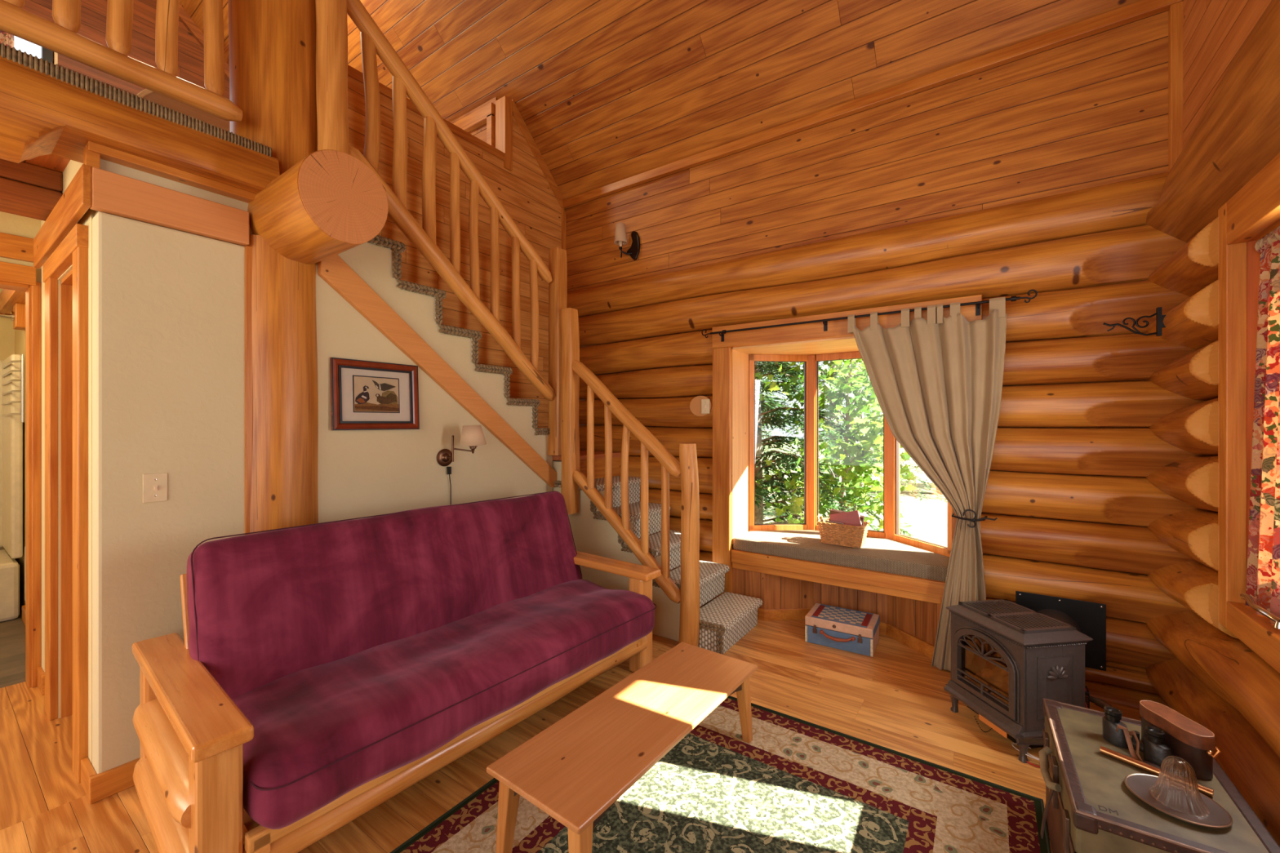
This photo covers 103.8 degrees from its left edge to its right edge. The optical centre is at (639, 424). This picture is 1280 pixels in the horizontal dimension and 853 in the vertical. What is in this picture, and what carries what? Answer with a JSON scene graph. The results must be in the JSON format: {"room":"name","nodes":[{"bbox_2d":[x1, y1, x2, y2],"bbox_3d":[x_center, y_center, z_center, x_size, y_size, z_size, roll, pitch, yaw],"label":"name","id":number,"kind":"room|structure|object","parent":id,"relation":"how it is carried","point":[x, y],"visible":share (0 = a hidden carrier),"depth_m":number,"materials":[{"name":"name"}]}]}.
{"room":"cabin living room","nodes":[
{"label":"cabin living room","id":0,"kind":"room"},
{"bbox_2d":[0,288,25,609],"bbox_3d":[-5.095,0.150,2.847,2.380,2.700,2.260,0,0,35],"label":"wall","id":1,"kind":"structure","parent":0,"point":[12,341],"depth_m":4.12,"materials":[{"name":"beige paint"}]},
{"bbox_2d":[0,288,25,317],"bbox_3d":[-4.486,-0.990,3.642,2.280,0.140,0.100,0,0,35],"label":"trim","id":2,"kind":"structure","parent":1,"relation":"attached to","point":[8,298],"depth_m":3.77,"materials":[{"name":"brown wood"}]},
{"bbox_2d":[0,302,25,330],"bbox_3d":[-5.313,-0.830,3.058,0.180,0.180,2.000,0,0,35],"label":"holder","id":3,"kind":"object","parent":1,"relation":"attached to","point":[17,316],"visible":0.94,"depth_m":3.80,"materials":[{"name":"brown wood"}]},
{"bbox_2d":[1,354,24,422],"bbox_3d":[-4.936,-0.270,3.940,0.916,0.500,0.056,0,0,35],"label":"towel rack","id":4,"kind":"object","parent":1,"relation":"attached to","point":[22,361],"visible":0.76,"depth_m":3.70,"materials":[{"name":"silver metal"}]},
{"bbox_2d":[22,604,25,625],"bbox_3d":[-4.143,1.445,3.451,1.460,0.110,0.025,0,0,35],"label":"baseboard","id":5,"kind":"structure","parent":1,"relation":"attached to","point":[23,606],"depth_m":3.80,"materials":[{"name":"brown wood"}]},
{"bbox_2d":[24,546,25,600],"bbox_3d":[-4.357,1.080,3.590,0.250,0.400,0.040,0,0,35],"label":"wall heater","id":6,"kind":"object","parent":1,"relation":"attached to","point":[24,547],"visible":0.1,"depth_m":3.63,"materials":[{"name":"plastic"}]},
{"bbox_2d":[0,211,40,282],"bbox_3d":[-4.477,0.120,1.540,0.120,2.760,3.450,0,0,35],"label":"wall","id":7,"kind":"structure","parent":0,"point":[11,224],"depth_m":2.84,"materials":[{"name":"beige paint"}]},
{"bbox_2d":[0,231,33,262],"bbox_3d":[-4.396,-0.995,1.517,0.040,0.130,3.305,0,0,35],"label":"trim","id":8,"kind":"structure","parent":7,"relation":"attached to","point":[11,246],"depth_m":2.80,"materials":[{"name":"brown wood"}]},
{"bbox_2d":[0,261,41,688],"bbox_3d":[-3.830,0.300,2.461,0.180,2.400,1.140,0,0,35],"label":"door frame","id":9,"kind":"structure","parent":7,"relation":"in","point":[15,277],"depth_m":2.87,"materials":[{"name":"brown wood"}]},
{"bbox_2d":[22,154,70,173],"bbox_3d":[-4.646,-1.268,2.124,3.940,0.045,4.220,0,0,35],"label":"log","id":10,"kind":"structure","parent":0,"point":[52,162],"depth_m":2.38,"materials":[{"name":"brown wood"}]},
{"bbox_2d":[0,158,62,221],"bbox_3d":[-3.910,-1.145,1.130,0.240,0.200,3.420,0,0,35],"label":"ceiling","id":11,"kind":"structure","parent":10,"relation":"attached to","point":[29,190],"depth_m":2.40,"materials":[{"name":"brown wood"}]},
{"bbox_2d":[40,160,94,764],"bbox_3d":[-2.884,0.120,2.573,1.570,2.760,0.120,0,0,35],"label":"wall","id":12,"kind":"structure","parent":0,"point":[73,166],"depth_m":2.11,"materials":[{"name":"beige paint"}]},
{"bbox_2d":[37,666,44,695],"bbox_3d":[-3.387,1.445,2.838,0.200,0.110,0.015,0,0,35],"label":"baseboard","id":13,"kind":"structure","parent":12,"relation":"attached to","point":[41,674],"depth_m":2.81,"materials":[{"name":"brown wood"}]},
{"bbox_2d":[33,164,91,268],"bbox_3d":[-2.743,-0.941,2.363,1.400,0.158,0.025,0,0,35],"label":"trim","id":14,"kind":"structure","parent":12,"relation":"attached to","point":[74,202],"depth_m":2.20,"materials":[{"name":"brown wood"}]},
{"bbox_2d":[43,223,88,783],"bbox_3d":[-2.669,0.330,2.453,0.950,2.340,0.234,0,0,35],"label":"door","id":15,"kind":"structure","parent":12,"relation":"in","point":[73,250],"depth_m":2.54,"materials":[{"name":"brown wood"}]},
{"bbox_2d":[80,757,97,799],"bbox_3d":[-2.260,1.450,2.056,0.184,0.100,0.022,0,0,35],"label":"baseboard","id":16,"kind":"structure","parent":12,"relation":"attached to","point":[87,771],"depth_m":2.05,"materials":[{"name":"brown wood"}]},
{"bbox_2d":[22,0,229,99],"bbox_3d":[-5.547,-3.200,4.374,0.100,3.800,6.900,0,0,35],"label":"wall","id":17,"kind":"structure","parent":0,"point":[93,12],"depth_m":5.03,"materials":[{"name":"brown wood"}]},
{"bbox_2d":[0,30,13,48],"bbox_3d":[-5.534,-2.925,4.183,0.060,1.050,0.400,0,0,35],"label":"curtain","id":18,"kind":"object","parent":17,"relation":"hanging from","point":[6,38],"visible":0.11,"depth_m":4.30,"materials":[{"name":"multicoloured fabric"}]},
{"bbox_2d":[41,46,57,64],"bbox_3d":[-5.675,-2.975,4.128,0.090,1.150,1.150,0,0,35],"label":"window","id":19,"kind":"structure","parent":17,"relation":"in","point":[46,54],"depth_m":4.54,"materials":[{"name":"grey glass"}]},
{"bbox_2d":[178,4,229,80],"bbox_3d":[-4.467,-3.704,5.816,0.040,2.972,2.900,0,0,35],"label":"trim","id":20,"kind":"structure","parent":17,"relation":"attached to","point":[186,20],"depth_m":5.36,"materials":[{"name":"brown wood"}]},
{"bbox_2d":[92,158,552,773],"bbox_3d":[-1.493,0.109,3.101,0.120,2.782,2.570,0,0,35],"label":"wall","id":21,"kind":"structure","parent":0,"point":[168,304],"depth_m":2.25,"materials":[{"name":"beige paint"}]},
{"bbox_2d":[88,758,139,804],"bbox_3d":[-1.444,1.450,3.053,0.025,0.100,2.594,0,0,35],"label":"baseboard","id":22,"kind":"structure","parent":21,"relation":"attached to","point":[104,784],"depth_m":2.03,"materials":[{"name":"brown wood"}]},
{"bbox_2d":[142,472,167,502],"bbox_3d":[-2.071,0.269,2.144,0.016,0.122,0.078,0,0,35],"label":"light switch","id":23,"kind":"object","parent":21,"relation":"attached to","point":[154,485],"visible":1,"depth_m":2.14,"materials":[{"name":"beige plastic"}]},
{"bbox_2d":[89,166,248,246],"bbox_3d":[-2.034,-0.941,2.202,0.050,0.158,0.515,0,0,35],"label":"trim","id":24,"kind":"structure","parent":21,"relation":"attached to","point":[113,193],"depth_m":2.16,"materials":[{"name":"brown wood"}]},
{"bbox_2d":[83,141,256,203],"bbox_3d":[-2.016,-1.067,2.232,0.065,0.095,0.615,0,0,35],"label":"trim","id":25,"kind":"structure","parent":21,"relation":"attached to","point":[93,152],"depth_m":2.14,"materials":[{"name":"brown wood"}]},
{"bbox_2d":[244,245,253,534],"bbox_3d":[-1.888,0.320,2.421,0.022,2.360,0.030,0,0,35],"label":"trim","id":26,"kind":"structure","parent":21,"relation":"attached to","point":[248,250],"depth_m":2.41,"materials":[{"name":"brown wood"}]},
{"bbox_2d":[329,357,419,430],"bbox_3d":[-1.524,-0.169,2.916,0.041,0.398,0.502,0,0,35],"label":"framed picture","id":27,"kind":"object","parent":21,"relation":"attached to","point":[366,395],"visible":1,"depth_m":2.90,"materials":[{"name":"brown wood"}]},
{"bbox_2d":[352,374,399,413],"bbox_3d":[-1.531,-0.175,2.921,0.009,0.211,0.271,0,0,35],"label":"print","id":28,"kind":"object","parent":27,"relation":"attached to","point":[371,393],"depth_m":2.92,"materials":[{"name":"paper"}]},
{"bbox_2d":[317,254,557,487],"bbox_3d":[-1.200,-0.215,3.398,0.045,1.450,1.780,0,0,35],"label":"trim","id":29,"kind":"structure","parent":21,"relation":"attached to","point":[333,270],"depth_m":3.13,"materials":[{"name":"brown wood"}]},
{"bbox_2d":[436,425,486,505],"bbox_3d":[-1.147,0.451,3.272,0.307,0.899,0.167,0,0,20],"label":"lamp","id":30,"kind":"object","parent":21,"relation":"attached to","point":[472,436],"visible":0.98,"depth_m":3.23,"materials":[{"name":"beige fabric"}]},
{"bbox_2d":[347,75,561,461],"bbox_3d":[-1.549,-0.704,4.094,0.100,4.407,2.580,0,0,35],"label":"wall","id":31,"kind":"structure","parent":0,"point":[525,192],"depth_m":4.32,"materials":[{"name":"brown wood"}]},
{"bbox_2d":[347,64,505,160],"bbox_3d":[-1.779,-2.393,3.767,0.143,0.065,1.820,0,0,35],"label":"trim","id":32,"kind":"structure","parent":31,"relation":"attached to","point":[353,73],"depth_m":4.04,"materials":[{"name":"brown wood"}]},
{"bbox_2d":[450,96,497,142],"bbox_3d":[-1.614,-2.647,4.819,0.770,0.695,0.060,0,0,35],"label":"trim","id":33,"kind":"structure","parent":31,"relation":"attached to","point":[480,132],"depth_m":4.70,"materials":[{"name":"brown wood"}]},
{"bbox_2d":[453,102,494,146],"bbox_3d":[-1.663,-2.610,4.792,0.820,0.620,0.060,0,0,35],"label":"trim","id":34,"kind":"structure","parent":31,"relation":"attached to","point":[486,114],"depth_m":4.61,"materials":[{"name":"brown wood"}]},
{"bbox_2d":[494,95,512,171],"bbox_3d":[-1.239,-2.620,4.552,0.150,0.640,0.085,0,0,35],"label":"trim","id":35,"kind":"structure","parent":31,"relation":"attached to","point":[504,105],"depth_m":4.51,"materials":[{"name":"brown wood"}]},
{"bbox_2d":[511,99,564,208],"bbox_3d":[-0.962,-2.556,4.834,0.025,0.789,0.695,0,0,35],"label":"trim","id":36,"kind":"structure","parent":31,"relation":"attached to","point":[516,113],"depth_m":4.79,"materials":[{"name":"brown wood"}]},
{"bbox_2d":[561,208,565,249],"bbox_3d":[-0.775,-1.000,5.115,0.035,2.400,0.060,0,0,35],"label":"trim","id":37,"kind":"structure","parent":31,"relation":"attached to","point":[563,211],"depth_m":5.09,"materials":[{"name":"brown wood"}]},
{"bbox_2d":[0,606,1141,852],"bbox_3d":[-1.871,1.560,2.263,8.250,0.120,7.600,0,0,35],"label":"floor","id":38,"kind":"structure","parent":0,"point":[894,699],"depth_m":2.41,"materials":[{"name":"brown wood"}]},
{"bbox_2d":[0,354,22,622],"bbox_3d":[-5.674,0.475,3.271,0.775,2.050,2.040,0,0,35],"label":"bathtub","id":39,"kind":"object","parent":38,"relation":"on","point":[11,426],"visible":0.93,"depth_m":3.90,"materials":[{"name":"plastic"}]},
{"bbox_2d":[0,549,19,622],"bbox_3d":[-5.673,1.280,3.258,0.760,0.440,2.020,0,0,35],"label":"tub","id":40,"kind":"object","parent":39,"relation":"in","point":[9,567],"depth_m":3.84,"materials":[{"name":"plastic"}]},
{"bbox_2d":[227,0,318,533],"bbox_3d":[-1.911,-1.500,2.622,0.438,6.000,0.437,0,0,-39],"label":"log post","id":41,"kind":"object","parent":38,"relation":"on","point":[272,42],"visible":0.47,"depth_m":2.47,"materials":[{"name":"brown wood"}]},
{"bbox_2d":[0,42,279,193],"bbox_3d":[-3.026,-1.159,0.873,0.405,0.337,4.000,0,0,35],"label":"log","id":42,"kind":"object","parent":41,"relation":"attached to","point":[41,113],"depth_m":1.97,"materials":[{"name":"brown wood"}]},
{"bbox_2d":[0,0,242,121],"bbox_3d":[-2.834,-1.871,0.923,0.124,0.965,3.500,0,0,35],"label":"loft railing","id":43,"kind":"object","parent":42,"relation":"on","point":[61,37],"visible":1,"depth_m":2.02,"materials":[{"name":"brown wood"}]},
{"bbox_2d":[247,149,388,264],"bbox_3d":[-3.189,-1.034,3.562,4.504,0.412,0.396,0,0,35],"label":"log","id":44,"kind":"object","parent":41,"relation":"on","point":[330,203],"visible":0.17,"depth_m":2.29,"materials":[{"name":"brown wood"}]},
{"bbox_2d":[132,491,661,852],"bbox_3d":[-0.945,0.975,2.526,1.110,1.050,2.197,0,0,38],"label":"futon sofa","id":45,"kind":"object","parent":38,"relation":"on","point":[320,673],"visible":1,"depth_m":2.03,"materials":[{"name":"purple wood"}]},
{"bbox_2d":[367,235,763,654],"bbox_3d":[-0.632,0.085,3.416,2.180,2.835,2.495,0,0,35],"label":"staircase","id":46,"kind":"structure","parent":38,"relation":"on","point":[726,619],"depth_m":3.67,"materials":[{"name":"carpet"}]},
{"bbox_2d":[315,0,567,455],"bbox_3d":[-1.158,-1.427,3.360,0.188,3.345,1.896,0,0,32],"label":"stair railing","id":47,"kind":"object","parent":46,"relation":"on","point":[331,22],"visible":0.94,"depth_m":3.12,"materials":[{"name":"brown wood"}]},
{"bbox_2d":[558,307,699,647],"bbox_3d":[-0.105,0.297,3.641,1.197,2.405,0.159,0,0,35],"label":"stair railing","id":48,"kind":"object","parent":46,"relation":"on","point":[688,597],"visible":0.95,"depth_m":3.58,"materials":[{"name":"brown wood"}]},
{"bbox_2d":[390,696,1051,852],"bbox_3d":[-0.032,1.494,1.295,1.898,0.012,3.007,0,0,35],"label":"area rug","id":49,"kind":"object","parent":38,"relation":"on","point":[799,785],"visible":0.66,"depth_m":1.96,"materials":[{"name":"multicoloured fabric"}]},
{"bbox_2d":[486,642,757,852],"bbox_3d":[0.023,1.316,2.028,0.430,0.352,1.215,0,0,37],"label":"coffee table","id":50,"kind":"object","parent":49,"relation":"on","point":[574,771],"visible":1,"depth_m":1.81,"materials":[{"name":"brown wood"}]},
{"bbox_2d":[731,549,945,658],"bbox_3d":[1.512,1.246,3.658,1.665,0.508,0.460,0,0,35],"label":"window seat","id":51,"kind":"object","parent":38,"relation":"on","point":[908,608],"visible":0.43,"depth_m":3.62,"materials":[{"name":"brown wood"}]},
{"bbox_2d":[733,529,949,582],"bbox_3d":[1.528,0.943,3.835,1.469,0.098,0.670,0,0,35],"label":"seat cushion","id":52,"kind":"object","parent":51,"relation":"on","point":[877,554],"visible":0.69,"depth_m":3.59,"materials":[{"name":"grey fabric"}]},
{"bbox_2d":[816,514,870,548],"bbox_3d":[1.523,0.792,3.766,0.374,0.200,0.234,0,0,38],"label":"wicker basket","id":53,"kind":"object","parent":52,"relation":"on","point":[829,533],"visible":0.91,"depth_m":3.68,"materials":[{"name":"brown wicker"}]},
{"bbox_2d":[825,520,843,528],"bbox_3d":[1.456,0.801,3.759,0.140,0.151,0.020,0,0,35],"label":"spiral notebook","id":54,"kind":"object","parent":53,"relation":"in","point":[828,522],"visible":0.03,"depth_m":3.76,"materials":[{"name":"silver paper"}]},
{"bbox_2d":[828,510,862,533],"bbox_3d":[1.548,0.750,3.760,0.253,0.232,0.045,0,0,35],"label":"binder","id":55,"kind":"object","parent":53,"relation":"in","point":[852,517],"visible":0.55,"depth_m":3.75,"materials":[{"name":"paper"}]},
{"bbox_2d":[829,508,864,540],"bbox_3d":[1.556,0.762,3.793,0.264,0.239,0.071,0,0,35],"label":"binder","id":56,"kind":"object","parent":53,"relation":"in","point":[833,511],"visible":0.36,"depth_m":3.80,"materials":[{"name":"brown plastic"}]},
{"bbox_2d":[804,603,879,657],"bbox_3d":[1.394,1.410,3.465,0.432,0.181,0.350,0,0,33],"label":"suitcase","id":57,"kind":"object","parent":38,"relation":"on","point":[853,631],"visible":1,"depth_m":3.38,"materials":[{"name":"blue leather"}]},
{"bbox_2d":[943,599,1093,767],"bbox_3d":[2.007,1.213,2.518,0.852,0.574,0.514,0,0,-19],"label":"gas stove","id":58,"kind":"object","parent":38,"relation":"on","point":[1007,657],"visible":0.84,"depth_m":2.31,"materials":[{"name":"metal"}]},
{"bbox_2d":[1084,685,1089,708],"bbox_3d":[2.230,1.409,2.530,0.088,0.183,0.123,0,0,35],"label":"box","id":59,"kind":"object","parent":38,"relation":"on","point":[1086,691],"visible":0.2,"depth_m":2.50,"materials":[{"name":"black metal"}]},
{"bbox_2d":[1089,695,1112,709],"bbox_3d":[2.280,1.428,2.466,0.043,0.144,0.191,0,0,-15],"label":"gas pipe","id":60,"kind":"object","parent":38,"relation":"on","point":[1099,702],"visible":0.19,"depth_m":2.47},
{"bbox_2d":[1016,698,1279,852],"bbox_3d":[1.498,1.272,1.553,0.499,0.455,0.671,0,0,33],"label":"trunk","id":61,"kind":"object","parent":38,"relation":"on","point":[1090,807],"visible":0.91,"depth_m":1.42,"materials":[{"name":"fabric"}]},
{"bbox_2d":[1102,706,1175,772],"bbox_3d":[1.572,0.999,1.594,0.093,0.104,0.198,0,0,-14],"label":"binoculars","id":62,"kind":"object","parent":61,"relation":"on","point":[1157,753],"visible":0.94,"depth_m":1.57,"materials":[{"name":"metal"}]},
{"bbox_2d":[1100,746,1213,798],"bbox_3d":[1.542,1.037,1.506,0.022,0.022,0.237,0,0,-36],"label":"tube","id":63,"kind":"object","parent":61,"relation":"on","point":[1206,791],"visible":1,"depth_m":1.50,"materials":[{"name":"gold metal"}]},
{"bbox_2d":[1124,773,1232,828],"bbox_3d":[1.483,1.040,1.389,0.203,0.014,0.190,0,0,35],"label":"oval plate","id":64,"kind":"object","parent":61,"relation":"on","point":[1176,800],"visible":1,"depth_m":1.38,"materials":[{"name":"grey metal"}]},
{"bbox_2d":[1139,700,1221,780],"bbox_3d":[1.675,0.982,1.561,0.080,0.132,0.219,0,0,3],"label":"lidded canister","id":65,"kind":"object","parent":61,"relation":"on","point":[1192,744],"visible":0.95,"depth_m":1.52,"materials":[{"name":"leather"}]},
{"bbox_2d":[552,460,679,641],"bbox_3d":[-0.181,0.900,3.830,1.312,1.200,0.100,0,0,35],"label":"wall","id":66,"kind":"structure","parent":0,"point":[595,536],"depth_m":3.82,"materials":[{"name":"beige paint"}]},
{"bbox_2d":[179,0,1141,199],"bbox_3d":[-1.098,-3.668,3.692,8.200,3.285,3.230,0,0,35],"label":"ceiling","id":67,"kind":"structure","parent":0,"point":[606,92],"depth_m":3.89,"materials":[{"name":"brown wood"}]},
{"bbox_2d":[565,9,1217,707],"bbox_3d":[-0.277,-0.321,4.793,8.200,3.958,0.235,0,0,35],"label":"wall","id":68,"kind":"structure","parent":0,"point":[1045,171],"depth_m":3.03,"materials":[{"name":"brown wood"}]},
{"bbox_2d":[613,222,640,260],"bbox_3d":[-0.121,-1.676,4.607,0.235,0.319,0.119,0,0,-13],"label":"wall sconce","id":69,"kind":"object","parent":68,"relation":"attached to","point":[620,239],"visible":1,"depth_m":4.58,"materials":[{"name":"brown metal"}]},
{"bbox_2d":[701,399,710,413],"bbox_3d":[0.531,-0.150,4.080,0.075,0.118,0.016,0,0,35],"label":"light switch","id":70,"kind":"object","parent":68,"relation":"attached to","point":[705,403],"visible":1,"depth_m":4.08,"materials":[{"name":"beige plastic"}]},
{"bbox_2d":[711,294,982,599],"bbox_3d":[1.559,0.357,3.875,1.795,2.285,0.850,0,0,35],"label":"window","id":71,"kind":"structure","parent":68,"relation":"in","point":[734,359],"depth_m":3.99,"materials":[{"name":"brown wood"}]},
{"bbox_2d":[701,288,1037,342],"bbox_3d":[1.380,-0.713,3.443,2.115,0.106,0.084,0,0,35],"label":"curtain rod","id":72,"kind":"object","parent":71,"relation":"attached to","point":[1015,298],"visible":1,"depth_m":3.39,"materials":[{"name":"metal"}]},
{"bbox_2d":[847,297,1006,671],"bbox_3d":[1.755,0.376,3.132,0.861,2.229,0.081,0,0,35],"label":"curtain","id":73,"kind":"object","parent":72,"relation":"hanging from","point":[936,381],"visible":0.83,"depth_m":3.04,"materials":[{"name":"fabric"}]},
{"bbox_2d":[951,509,997,528],"bbox_3d":[1.970,0.544,2.958,0.224,0.107,0.135,0,0,35],"label":"tieback","id":74,"kind":"object","parent":73,"relation":"attached to","point":[974,520],"visible":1,"depth_m":2.91,"materials":[{"name":"metal"}]},
{"bbox_2d":[561,0,1182,208],"bbox_3d":[1.024,-2.237,3.870,4.390,0.075,0.065,0,0,35],"label":"trim","id":75,"kind":"structure","parent":68,"relation":"attached to","point":[1141,9],"depth_m":3.31,"materials":[{"name":"brown wood"}]},
{"bbox_2d":[1015,591,1106,671],"bbox_3d":[2.346,1.133,2.814,0.385,0.355,0.103,0,0,35],"label":"wall plate","id":76,"kind":"object","parent":68,"relation":"attached to","point":[1091,617],"visible":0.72,"depth_m":2.71,"materials":[{"name":"black metal"}]},
{"bbox_2d":[1168,0,1182,171],"bbox_3d":[2.815,-1.725,2.631,0.055,0.950,0.052,0,0,35],"label":"trim","id":77,"kind":"structure","parent":68,"relation":"attached to","point":[1175,10],"depth_m":2.62,"materials":[{"name":"brown wood"}]},
{"bbox_2d":[1137,0,1279,846],"bbox_3d":[0.982,-1.736,-0.040,0.337,6.909,7.050,0,0,35],"label":"wall","id":78,"kind":"structure","parent":0,"point":[1231,48],"depth_m":2.12,"materials":[{"name":"brown wood"}]},
{"bbox_2d":[1102,306,1165,336],"bbox_3d":[2.511,-0.510,2.519,0.277,0.140,0.024,0,0,35],"label":"iron bracket","id":79,"kind":"object","parent":78,"relation":"attached to","point":[1160,325],"visible":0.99,"depth_m":2.50,"materials":[{"name":"black metal"}]},
{"bbox_2d":[1217,152,1279,673],"bbox_3d":[2.029,-0.037,1.298,0.334,1.675,1.582,0,0,35],"label":"window","id":80,"kind":"structure","parent":78,"relation":"in","point":[1253,211],"depth_m":1.94,"materials":[{"name":"brown wood"}]},
{"bbox_3d":[1.988,-0.680,1.353,0.016,0.016,1.365,0,0,35],"label":"tension rod","id":81,"kind":"object","parent":80,"relation":"attached to","visible":0},
{"bbox_2d":[1245,225,1279,624],"bbox_3d":[2.239,-0.008,1.753,0.086,1.385,0.420,0,0,35],"label":"floral curtain","id":82,"kind":"object","parent":81,"relation":"hanging from","point":[1263,570],"visible":0.98,"depth_m":1.80,"materials":[{"name":"fabric"}]},
{"bbox_3d":[-4.580,-1.312,2.079,4.100,0.045,4.220,0,0,35],"label":"floor","id":83,"kind":"structure","parent":0,"visible":0},
{"bbox_2d":[137,88,229,131],"bbox_3d":[-3.149,-1.842,3.550,0.064,0.984,0.734,0,0,35],"label":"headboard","id":84,"kind":"object","parent":83,"relation":"on","point":[153,96],"visible":0.09,"depth_m":3.50,"materials":[{"name":"brown wood"}]},
{"label":"outside","id":85,"kind":"structure","parent":0,"visible":0},
{"bbox_2d":[761,440,947,546],"bbox_3d":[19.343,2.046,28.035,90.000,0.368,60.000,0,0,35],"label":"ground","id":86,"kind":"structure","parent":85,"point":[929,521],"depth_m":11.89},
{"bbox_2d":[759,361,804,476],"bbox_3d":[3.428,-3.398,15.655,4.668,11.004,4.627,0,0,-20],"label":"conifer tree","id":87,"kind":"object","parent":86,"relation":"on","point":[766,450],"visible":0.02,"depth_m":15.56,"materials":[{"name":"green plant"}]},
{"bbox_2d":[760,380,803,475],"bbox_3d":[4.499,-3.398,20.625,4.627,11.004,4.668,0,0,26],"label":"conifer tree","id":88,"kind":"object","parent":86,"relation":"on","point":[776,449],"visible":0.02,"depth_m":20.23,"materials":[{"name":"green plant"}]},
{"bbox_2d":[755,358,917,530],"bbox_3d":[2.766,-0.689,6.801,3.092,5.390,3.129,0,0,-33],"label":"maple tree","id":89,"kind":"object","parent":86,"relation":"on","point":[867,433],"visible":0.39,"depth_m":6.44,"materials":[{"name":"green plant"}]},
{"bbox_2d":[755,361,921,538],"bbox_3d":[1.952,-2.057,8.178,4.068,8.886,4.741,0,0,-25],"label":"conifer tree","id":90,"kind":"object","parent":86,"relation":"on","point":[762,495],"visible":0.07,"depth_m":7.59,"materials":[{"name":"green plant"}]},
{"bbox_2d":[762,360,915,486],"bbox_3d":[6.689,-3.398,16.745,4.627,11.004,4.668,0,0,-5],"label":"conifer tree","id":91,"kind":"object","parent":86,"relation":"on","point":[833,366],"visible":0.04,"depth_m":16.66,"materials":[{"name":"green plant"}]},
{"bbox_2d":[767,360,946,515],"bbox_3d":[4.533,-3.998,10.846,3.503,12.004,3.665,0,0,13],"label":"conifer tree","id":92,"kind":"object","parent":86,"relation":"on","point":[837,430],"visible":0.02,"depth_m":10.62,"materials":[{"name":"green plant"}]},
{"bbox_2d":[877,411,942,494],"bbox_3d":[8.930,-3.398,14.749,4.668,11.004,4.627,0,0,11],"label":"conifer tree","id":93,"kind":"object","parent":86,"relation":"on","point":[917,468],"visible":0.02,"depth_m":13.98,"materials":[{"name":"green plant"}]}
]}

